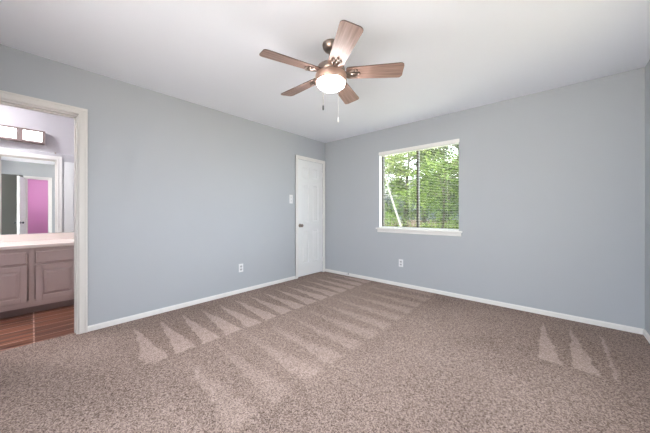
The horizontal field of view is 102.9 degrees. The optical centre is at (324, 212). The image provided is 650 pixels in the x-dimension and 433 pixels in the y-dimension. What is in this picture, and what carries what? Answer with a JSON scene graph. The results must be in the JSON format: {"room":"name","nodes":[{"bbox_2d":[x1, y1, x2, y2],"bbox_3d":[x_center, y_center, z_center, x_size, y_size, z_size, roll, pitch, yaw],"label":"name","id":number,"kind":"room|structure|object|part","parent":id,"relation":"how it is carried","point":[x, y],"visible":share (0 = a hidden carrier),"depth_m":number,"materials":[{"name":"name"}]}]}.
{"room":"empty bedroom","nodes":[
{"label":"empty bedroom","id":0,"kind":"room"},
{"bbox_2d":[0,104,73,234],"bbox_3d":[-3.784,-0.110,3.148,0.100,2.440,3.100,0,0,41],"label":"wall","id":1,"kind":"structure","parent":0,"point":[59,130],"depth_m":3.30,"materials":[{"name":"grey paint"}]},
{"bbox_2d":[0,124,44,144],"bbox_3d":[-3.826,-0.944,2.961,0.084,0.163,0.855,0,0,41],"label":"vanity light","id":2,"kind":"object","parent":1,"relation":"attached to","point":[10,133],"visible":1,"depth_m":3.11,"materials":[{"name":"white glass"}]},
{"bbox_2d":[0,126,16,137],"bbox_3d":[-3.736,-0.945,3.036,0.041,0.120,0.156,0,0,41],"label":"diffuser","id":3,"kind":"object","parent":2,"relation":"attached to","point":[5,131],"depth_m":3.04,"materials":[{"name":"white glass"}]},
{"bbox_2d":[23,130,41,141],"bbox_3d":[-3.599,-0.945,3.190,0.041,0.120,0.156,0,0,41],"label":"diffuser","id":4,"kind":"object","parent":2,"relation":"attached to","point":[28,135],"depth_m":3.17,"materials":[{"name":"white glass"}]},
{"bbox_2d":[0,147,73,234],"bbox_3d":[-3.924,-0.266,2.904,0.011,1.045,2.150,0,0,41],"label":"bathroom mirror","id":5,"kind":"object","parent":1,"relation":"attached to","point":[37,188],"visible":0.67,"depth_m":3.24,"materials":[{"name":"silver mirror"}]},
{"bbox_2d":[0,232,73,241],"bbox_3d":[-3.908,0.303,2.917,0.019,0.086,2.190,0,0,41],"label":"backsplash","id":6,"kind":"structure","parent":1,"relation":"attached to","point":[69,235],"depth_m":3.23,"materials":[{"name":"beige stone"}]},
{"bbox_2d":[0,44,324,325],"bbox_3d":[-1.782,-0.110,3.012,0.120,2.440,5.550,0,0,41],"label":"wall","id":7,"kind":"structure","parent":0,"point":[182,194],"depth_m":2.93,"materials":[{"name":"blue paint"}]},
{"bbox_2d":[0,90,87,333],"bbox_3d":[-2.506,0.073,2.177,0.140,2.074,0.744,0,0,41],"label":"door frame","id":8,"kind":"structure","parent":7,"relation":"attached to","point":[80,115],"depth_m":2.38,"materials":[{"name":"white paint"}]},
{"bbox_2d":[88,276,295,331],"bbox_3d":[-1.359,1.084,3.389,0.013,0.052,2.595,0,0,41],"label":"baseboard","id":9,"kind":"structure","parent":7,"relation":"attached to","point":[190,303],"depth_m":2.99,"materials":[{"name":"white paint"}]},
{"bbox_2d":[239,264,242,271],"bbox_3d":[-1.170,0.765,3.606,0.008,0.114,0.070,0,0,41],"label":"wall outlet","id":10,"kind":"object","parent":7,"relation":"attached to","point":[240,265],"visible":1,"depth_m":3.60,"materials":[{"name":"white plastic"}]},
{"bbox_2d":[289,195,292,203],"bbox_3d":[-0.559,-0.230,4.291,0.016,0.144,0.072,0,0,41],"label":"light switch","id":11,"kind":"object","parent":7,"relation":"attached to","point":[290,196],"visible":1,"depth_m":4.29,"materials":[{"name":"white plastic"}]},
{"bbox_2d":[295,155,324,278],"bbox_3d":[-0.248,0.065,4.639,0.020,2.091,0.742,0,0,41],"label":"door frame","id":12,"kind":"structure","parent":7,"relation":"attached to","point":[297,157],"depth_m":4.39,"materials":[{"name":"white paint"}]},
{"bbox_2d":[298,159,322,276],"bbox_3d":[-0.243,0.087,4.639,0.106,2.018,0.631,0,0,41],"label":"door","id":13,"kind":"structure","parent":7,"relation":"in","point":[310,174],"depth_m":4.63,"materials":[{"name":"white paint"}]},
{"bbox_2d":[0,271,649,432],"bbox_3d":[0.086,1.160,1.259,8.200,0.100,5.400,0,0,41],"label":"floor","id":14,"kind":"structure","parent":0,"point":[319,352],"depth_m":1.85,"materials":[{"name":"beige carpet"}]},
{"bbox_2d":[0,245,73,318],"bbox_3d":[-3.690,0.747,2.717,0.607,0.724,2.180,0,0,41],"label":"vanity cabinet","id":15,"kind":"object","parent":14,"relation":"on","point":[32,280],"visible":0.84,"depth_m":2.86,"materials":[{"name":"beige paint"}]},
{"bbox_3d":[-3.334,0.487,2.676,0.018,0.135,0.340,0,0,41],"label":"drawer","id":16,"kind":"part","parent":15,"relation":"part of","materials":[{"name":"beige paint"}]},
{"bbox_3d":[-3.334,0.770,2.676,0.018,0.390,0.340,0,0,41],"label":"cabinet door","id":17,"kind":"part","parent":15,"relation":"part of","materials":[{"name":"beige paint"}]},
{"bbox_2d":[0,232,73,249],"bbox_3d":[-3.683,0.322,2.718,0.619,0.124,2.190,0,0,41],"label":"countertop","id":18,"kind":"structure","parent":15,"relation":"on","point":[19,241],"depth_m":3.10,"materials":[{"name":"beige stone"}]},
{"bbox_3d":[-3.069,0.487,2.975,0.018,0.135,0.340,0,0,41],"label":"drawer","id":19,"kind":"part","parent":15,"relation":"part of","materials":[{"name":"beige paint"}]},
{"bbox_3d":[-3.069,0.770,2.975,0.018,0.390,0.340,0,0,41],"label":"cabinet door","id":20,"kind":"part","parent":15,"relation":"part of","materials":[{"name":"beige paint"}]},
{"bbox_2d":[0,0,649,142],"bbox_3d":[0.185,-1.405,1.371,8.800,0.150,6.300,0,0,41],"label":"ceiling","id":21,"kind":"structure","parent":0,"point":[456,55],"depth_m":2.09,"materials":[{"name":"white paint"}]},
{"bbox_2d":[259,20,403,122],"bbox_3d":[0.020,-1.002,2.065,1.038,0.657,1.085,0,0,41],"label":"ceiling fan","id":22,"kind":"object","parent":21,"relation":"hanging from","point":[331,75],"visible":1,"depth_m":1.95,"materials":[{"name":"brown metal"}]},
{"bbox_3d":[-0.246,-1.095,1.871,0.435,0.006,0.148,0,13,-30],"label":"fan blade","id":23,"kind":"part","parent":22,"relation":"part of","materials":[{"name":"brown wood"}]},
{"bbox_3d":[-0.204,-1.095,2.266,0.435,0.006,0.148,0,13,42],"label":"fan blade","id":24,"kind":"part","parent":22,"relation":"part of","materials":[{"name":"brown wood"}]},
{"bbox_3d":[0.047,-0.999,2.040,0.218,0.058,0.218,0,0,41],"label":"lamp shade","id":25,"kind":"part","parent":22,"relation":"part of","materials":[{"name":"white glass"}]},
{"bbox_3d":[0.117,-1.095,1.710,0.148,0.006,0.435,13,-3,-12],"label":"fan blade","id":26,"kind":"part","parent":22,"relation":"part of","materials":[{"name":"brown wood"}]},
{"bbox_3d":[0.184,-1.095,2.349,0.148,0.006,0.435,-14,-6,23],"label":"fan blade","id":27,"kind":"part","parent":22,"relation":"part of","materials":[{"name":"brown wood"}]},
{"bbox_3d":[0.382,-1.095,2.005,0.435,0.006,0.148,0,-13,6],"label":"fan blade","id":28,"kind":"part","parent":22,"relation":"part of","materials":[{"name":"brown wood"}]},
{"bbox_2d":[325,67,644,328],"bbox_3d":[1.509,-0.110,3.705,4.130,2.440,0.150,0,0,41],"label":"wall","id":29,"kind":"structure","parent":0,"point":[552,182],"depth_m":2.91,"materials":[{"name":"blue paint"}]},
{"bbox_2d":[399,259,402,266],"bbox_3d":[1.148,0.758,3.919,0.070,0.114,0.008,0,0,41],"label":"wall outlet","id":30,"kind":"object","parent":29,"relation":"attached to","point":[400,260],"visible":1,"depth_m":3.92,"materials":[{"name":"white plastic"}]},
{"bbox_2d":[376,150,461,235],"bbox_3d":[1.343,-0.328,3.812,1.260,1.265,0.180,0,0,41],"label":"window","id":31,"kind":"structure","parent":29,"relation":"in","point":[380,229],"depth_m":3.85,"materials":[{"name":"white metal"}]},
{"bbox_2d":[379,139,458,229],"bbox_3d":[1.326,-0.371,3.792,1.186,1.201,0.062,0,0,41],"label":"window blind","id":32,"kind":"object","parent":31,"relation":"attached to","point":[453,142],"visible":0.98,"depth_m":3.75,"materials":[{"name":"white plastic"}]},
{"bbox_3d":[1.264,-0.350,3.858,0.001,1.140,0.026,0,0,41],"label":"ladder cord","id":33,"kind":"part","parent":32,"relation":"part of","materials":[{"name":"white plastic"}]},
{"bbox_3d":[1.331,0.222,3.799,1.154,0.014,0.026,0,0,41],"label":"rail","id":34,"kind":"part","parent":32,"relation":"part of","materials":[{"name":"white plastic"}]},
{"bbox_3d":[1.327,0.269,3.793,1.260,0.072,0.130,0,0,41],"label":"sill","id":35,"kind":"part","parent":31,"relation":"part of","materials":[{"name":"white paint"}]},
{"bbox_2d":[325,269,643,334],"bbox_3d":[1.455,1.084,3.644,3.890,0.052,0.013,0,0,41],"label":"baseboard","id":36,"kind":"structure","parent":29,"relation":"attached to","point":[487,301],"depth_m":3.00,"materials":[{"name":"white paint"}]},
{"bbox_2d":[645,60,649,334],"bbox_3d":[1.172,-0.110,0.298,0.120,2.440,5.400,0,0,41],"label":"wall","id":37,"kind":"structure","parent":0,"point":[647,67],"depth_m":2.30,"materials":[{"name":"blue paint"}]},
{"bbox_2d":[643,329,649,342],"bbox_3d":[1.808,1.084,1.118,0.013,0.052,3.330,0,0,41],"label":"baseboard","id":38,"kind":"structure","parent":37,"relation":"attached to","point":[645,333],"depth_m":2.27,"materials":[{"name":"white paint"}]},
{"label":"outside","id":39,"kind":"structure","parent":0,"visible":0},
{"bbox_3d":[0.003,1.510,4.938,120.000,0.100,140.000,0,0,41],"label":"ground","id":40,"kind":"structure","parent":39,"visible":0},
{"bbox_2d":[385,158,413,224],"bbox_3d":[2.360,-1.271,12.831,4.182,5.506,3.950,0,0,41],"label":"tree","id":41,"kind":"object","parent":40,"relation":"on","point":[389,158],"visible":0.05,"depth_m":12.11,"materials":[{"name":"green plant"}]},
{"bbox_2d":[385,212,414,226],"bbox_3d":[2.705,0.703,10.141,2.046,1.543,2.578,0,0,24],"label":"shrub","id":42,"kind":"object","parent":40,"relation":"on","point":[387,214],"visible":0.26,"depth_m":10.00,"materials":[{"name":"green plant"}]},
{"bbox_2d":[385,147,439,226],"bbox_3d":[2.481,-0.600,8.652,2.859,4.190,2.509,0,0,41],"label":"tree","id":43,"kind":"object","parent":40,"relation":"on","point":[414,153],"visible":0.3,"depth_m":8.50,"materials":[{"name":"green plant"}]},
{"bbox_2d":[385,150,454,226],"bbox_3d":[3.543,-0.917,10.715,3.685,4.799,3.488,0,0,41],"label":"tree","id":44,"kind":"object","parent":40,"relation":"on","point":[391,183],"visible":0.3,"depth_m":10.39,"materials":[{"name":"green plant"}]},
{"bbox_2d":[385,219,456,228],"bbox_3d":[6.741,0.955,16.641,12.585,1.010,0.060,0,0,41],"label":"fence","id":45,"kind":"object","parent":40,"relation":"on","point":[411,221],"visible":0.02,"depth_m":17.33,"materials":[{"name":"brown wood"}]},
{"bbox_2d":[385,145,458,226],"bbox_3d":[5.046,-2.135,12.904,5.243,7.243,5.318,0,0,41],"label":"tree","id":46,"kind":"object","parent":40,"relation":"on","point":[386,172],"visible":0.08,"depth_m":12.77,"materials":[{"name":"green plant"}]},
{"bbox_2d":[385,176,458,224],"bbox_3d":[10.248,-0.915,23.913,11.000,4.750,7.000,0,0,41],"label":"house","id":47,"kind":"structure","parent":40,"relation":"on","point":[386,198],"depth_m":22.39,"materials":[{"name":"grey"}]},
{"bbox_2d":[388,145,458,227],"bbox_3d":[3.074,-0.179,6.838,2.557,3.333,2.881,0,0,-28],"label":"tree","id":48,"kind":"object","parent":40,"relation":"on","point":[442,218],"visible":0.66,"depth_m":6.87,"materials":[{"name":"green plant"}]},
{"bbox_2d":[393,144,458,223],"bbox_3d":[4.400,-1.161,9.698,3.636,5.305,3.588,0,0,9],"label":"tree","id":49,"kind":"object","parent":40,"relation":"on","point":[450,146],"visible":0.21,"depth_m":9.48,"materials":[{"name":"green plant"}]},
{"bbox_2d":[401,222,454,228],"bbox_3d":[3.402,0.877,8.064,2.192,1.196,2.263,0,0,9],"label":"shrub","id":50,"kind":"object","parent":40,"relation":"on","point":[430,223],"visible":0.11,"depth_m":7.93,"materials":[{"name":"green plant"}]},
{"bbox_2d":[410,145,458,202],"bbox_3d":[6.669,-2.649,12.961,4.674,8.262,5.115,0,0,-35],"label":"tree","id":51,"kind":"object","parent":40,"relation":"on","point":[452,174],"visible":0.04,"depth_m":12.89,"materials":[{"name":"green plant"}]},
{"bbox_2d":[432,220,458,228],"bbox_3d":[4.169,0.849,8.338,1.964,1.252,2.195,0,0,41],"label":"shrub","id":52,"kind":"object","parent":40,"relation":"on","point":[435,220],"visible":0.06,"depth_m":8.26,"materials":[{"name":"green plant"}]}
]}

